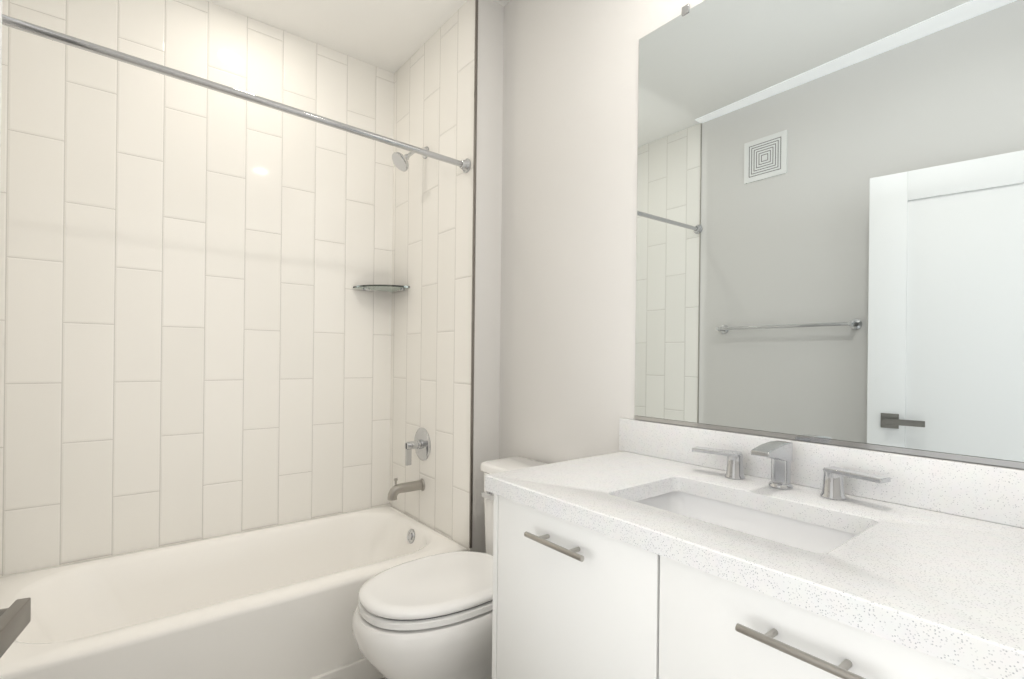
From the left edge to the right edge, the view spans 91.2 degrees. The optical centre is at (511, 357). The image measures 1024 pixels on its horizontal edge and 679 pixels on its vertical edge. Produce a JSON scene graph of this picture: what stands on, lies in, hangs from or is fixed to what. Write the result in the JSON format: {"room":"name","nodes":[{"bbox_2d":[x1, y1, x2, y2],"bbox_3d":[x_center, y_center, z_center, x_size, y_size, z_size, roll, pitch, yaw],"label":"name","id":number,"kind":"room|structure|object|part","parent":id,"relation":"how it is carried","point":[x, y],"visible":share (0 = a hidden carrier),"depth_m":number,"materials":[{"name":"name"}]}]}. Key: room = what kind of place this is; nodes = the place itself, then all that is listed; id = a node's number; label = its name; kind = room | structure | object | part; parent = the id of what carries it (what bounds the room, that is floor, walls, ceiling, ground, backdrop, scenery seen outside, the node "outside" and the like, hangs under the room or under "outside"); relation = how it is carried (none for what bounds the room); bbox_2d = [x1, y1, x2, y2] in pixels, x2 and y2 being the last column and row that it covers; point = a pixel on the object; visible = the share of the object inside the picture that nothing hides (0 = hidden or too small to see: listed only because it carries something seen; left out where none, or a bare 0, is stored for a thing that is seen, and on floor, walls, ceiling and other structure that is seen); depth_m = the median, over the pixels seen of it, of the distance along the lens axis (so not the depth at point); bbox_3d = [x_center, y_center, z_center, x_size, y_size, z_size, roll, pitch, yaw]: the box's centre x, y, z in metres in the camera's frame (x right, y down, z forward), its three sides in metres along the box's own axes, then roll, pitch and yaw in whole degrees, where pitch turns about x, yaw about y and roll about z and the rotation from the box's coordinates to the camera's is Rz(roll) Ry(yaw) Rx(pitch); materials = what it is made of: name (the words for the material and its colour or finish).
{"room":"bathroom","nodes":[
{"label":"bathroom","id":0,"kind":"room"},
{"bbox_2d":[0,0,393,575],"bbox_3d":[-1.242,-0.185,2.350,1.894,2.740,0.120,1,0,-38],"label":"wall","id":1,"kind":"structure","parent":0,"point":[195,334],"depth_m":2.14,"materials":[{"name":"tile"}]},
{"bbox_2d":[206,0,510,72],"bbox_3d":[-0.268,-1.595,1.260,2.040,0.100,3.020,1,0,-38],"label":"ceiling","id":2,"kind":"structure","parent":0,"point":[392,36],"depth_m":2.31,"materials":[{"name":"white paint"}]},
{"bbox_2d":[389,0,503,552],"bbox_3d":[-0.308,-0.175,2.507,0.266,2.740,0.795,1,0,-38],"label":"wall","id":3,"kind":"structure","parent":0,"point":[432,233],"depth_m":2.27,"materials":[{"name":"tile"}]},
{"bbox_2d":[353,285,409,291],"bbox_3d":[-0.674,-0.361,2.585,0.217,0.024,0.217,1,0,-38],"label":"glass shelf","id":4,"kind":"object","parent":3,"relation":"attached to","point":[390,288],"visible":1,"depth_m":2.57,"materials":[{"name":"clear"}]},
{"bbox_2d":[388,478,424,500],"bbox_3d":[-0.507,0.619,2.392,0.180,0.097,0.060,1,0,-38],"label":"tub spout","id":5,"kind":"object","parent":3,"relation":"attached to","point":[396,489],"visible":1,"depth_m":2.37,"materials":[{"name":"silver metal"}]},
{"bbox_2d":[392,146,428,171],"bbox_3d":[-0.487,-0.956,2.394,0.174,0.146,0.095,1,0,-38],"label":"shower head","id":6,"kind":"object","parent":3,"relation":"attached to","point":[400,161],"visible":0.83,"depth_m":2.36},
{"bbox_2d":[405,428,430,465],"bbox_3d":[-0.470,0.430,2.420,0.090,0.174,0.160,1,0,-38],"label":"shower valve","id":7,"kind":"object","parent":3,"relation":"attached to","point":[420,444],"visible":1,"depth_m":2.41,"materials":[{"name":"silver metal"}]},
{"bbox_2d":[469,0,477,547],"bbox_3d":[-0.162,-0.370,2.115,0.011,2.347,0.008,1,0,-38],"label":"trim","id":8,"kind":"structure","parent":3,"relation":"attached to","point":[473,275],"depth_m":2.11,"materials":[{"name":"silver metal"}]},
{"bbox_2d":[499,0,1023,468],"bbox_3d":[0.648,-0.164,1.415,0.126,2.740,2.105,1,0,-38],"label":"wall","id":9,"kind":"structure","parent":0,"point":[830,219],"depth_m":1.30,"materials":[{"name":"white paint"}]},
{"bbox_2d":[682,4,689,15],"bbox_3d":[0.517,-1.032,1.492,0.010,0.026,0.024,1,0,-38],"label":"mirror clip","id":10,"kind":"object","parent":9,"relation":"attached to","point":[685,9],"visible":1,"depth_m":1.48,"materials":[{"name":"silver metal"}]},
{"bbox_2d":[634,415,1023,468],"bbox_3d":[0.785,0.199,1.136,0.010,0.012,1.244,1,0,-38],"label":"channel","id":11,"kind":"object","parent":9,"relation":"attached to","point":[984,460],"visible":1,"depth_m":1.14,"materials":[{"name":"silver metal"}]},
{"bbox_3d":[-0.300,1.245,1.260,2.040,0.100,3.020,1,0,-38],"label":"floor","id":12,"kind":"structure","parent":0,"visible":0},
{"bbox_2d":[0,505,467,678],"bbox_3d":[-1.018,0.991,1.946,1.520,0.393,0.804,1,0,-38],"label":"bathtub","id":13,"kind":"object","parent":12,"relation":"on","point":[280,601],"visible":0.67,"depth_m":1.79,"materials":[{"name":"white ceramic"}]},
{"bbox_2d":[352,457,546,678],"bbox_3d":[-0.156,0.800,1.696,0.755,0.793,0.398,1,0,-38],"label":"toilet","id":14,"kind":"object","parent":12,"relation":"on","point":[428,617],"visible":0.56,"depth_m":1.49,"materials":[{"name":"white ceramic"}]},
{"bbox_3d":[-0.233,0.729,1.634,0.523,0.026,0.386,1,0,-38],"label":"lid","id":15,"kind":"part","parent":14,"relation":"part of","materials":[{"name":"white plastic"}]},
{"bbox_3d":[-0.077,0.518,1.868,0.030,0.032,0.096,1,0,-38],"label":"lever","id":16,"kind":"part","parent":14,"relation":"part of","materials":[{"name":"silver metal"}]},
{"bbox_3d":[0.057,0.424,1.861,0.202,0.036,0.376,1,0,-38],"label":"tank lid","id":17,"kind":"part","parent":14,"relation":"part of","materials":[{"name":"white ceramic"}]},
{"bbox_2d":[485,418,1023,678],"bbox_3d":[0.465,0.702,1.067,0.587,1.004,1.066,1,0,-38],"label":"bathroom vanity","id":18,"kind":"object","parent":12,"relation":"on","point":[654,550],"visible":1,"depth_m":0.96,"materials":[{"name":"white"}]},
{"bbox_3d":[0.098,0.408,1.093,0.038,0.012,0.178,1,0,-38],"label":"handle","id":19,"kind":"part","parent":18,"relation":"part of","materials":[{"name":"silver metal"}]},
{"bbox_2d":[691,446,745,479],"bbox_3d":[0.542,0.276,1.316,0.064,0.066,0.131,1,0,-38],"label":"handle","id":20,"kind":"object","parent":18,"relation":"on","point":[734,468],"depth_m":1.29,"materials":[{"name":"silver metal"}]},
{"bbox_2d":[750,440,793,489],"bbox_3d":[0.610,0.256,1.171,0.134,0.109,0.052,1,0,-38],"label":"faucet","id":21,"kind":"object","parent":18,"relation":"on","point":[780,453],"depth_m":1.18,"materials":[{"name":"silver metal"}]},
{"bbox_3d":[0.408,0.411,0.701,0.038,0.012,0.178,1,0,-38],"label":"handle","id":22,"kind":"part","parent":18,"relation":"part of","materials":[{"name":"silver metal"}]},
{"bbox_2d":[619,418,1023,548],"bbox_3d":[0.692,0.258,1.244,0.020,0.105,1.066,1,0,-38],"label":"backsplash","id":23,"kind":"structure","parent":18,"relation":"on","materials":[{"name":"stone"}]},
{"bbox_2d":[820,466,890,500],"bbox_3d":[0.733,0.279,1.076,0.064,0.066,0.131,1,0,-38],"label":"handle","id":24,"kind":"object","parent":18,"relation":"on","point":[833,481],"depth_m":1.09,"materials":[{"name":"silver metal"}]},
{"bbox_3d":[-0.766,-0.180,0.322,0.120,2.740,2.150,1,0,-38],"label":"wall","id":25,"kind":"structure","parent":0,"visible":0},
{"bbox_2d":[0,0,30,657],"bbox_3d":[-0.391,0.163,0.207,0.220,2.038,0.802,1,0,-38],"label":"door","id":26,"kind":"structure","parent":25,"relation":"in","point":[15,618],"depth_m":0.50,"materials":[{"name":"white paint"}]},
{"bbox_3d":[-0.533,0.263,0.435,0.158,0.066,0.172,1,0,-38],"label":"handle","id":27,"kind":"part","parent":26,"relation":"part of","materials":[{"name":"silver metal"}]},
{"bbox_3d":[-1.667,-0.190,1.458,0.120,2.740,0.750,1,0,-38],"label":"tiled wall","id":28,"kind":"structure","parent":0,"visible":0},
{"bbox_2d":[2,14,470,172],"bbox_3d":[-0.790,-0.844,1.685,1.523,0.088,0.060,1,0,-38],"label":"curtain rod","id":29,"kind":"object","parent":28,"relation":"attached to","point":[75,42],"visible":1,"depth_m":1.56,"materials":[{"name":"silver metal"}]}
]}

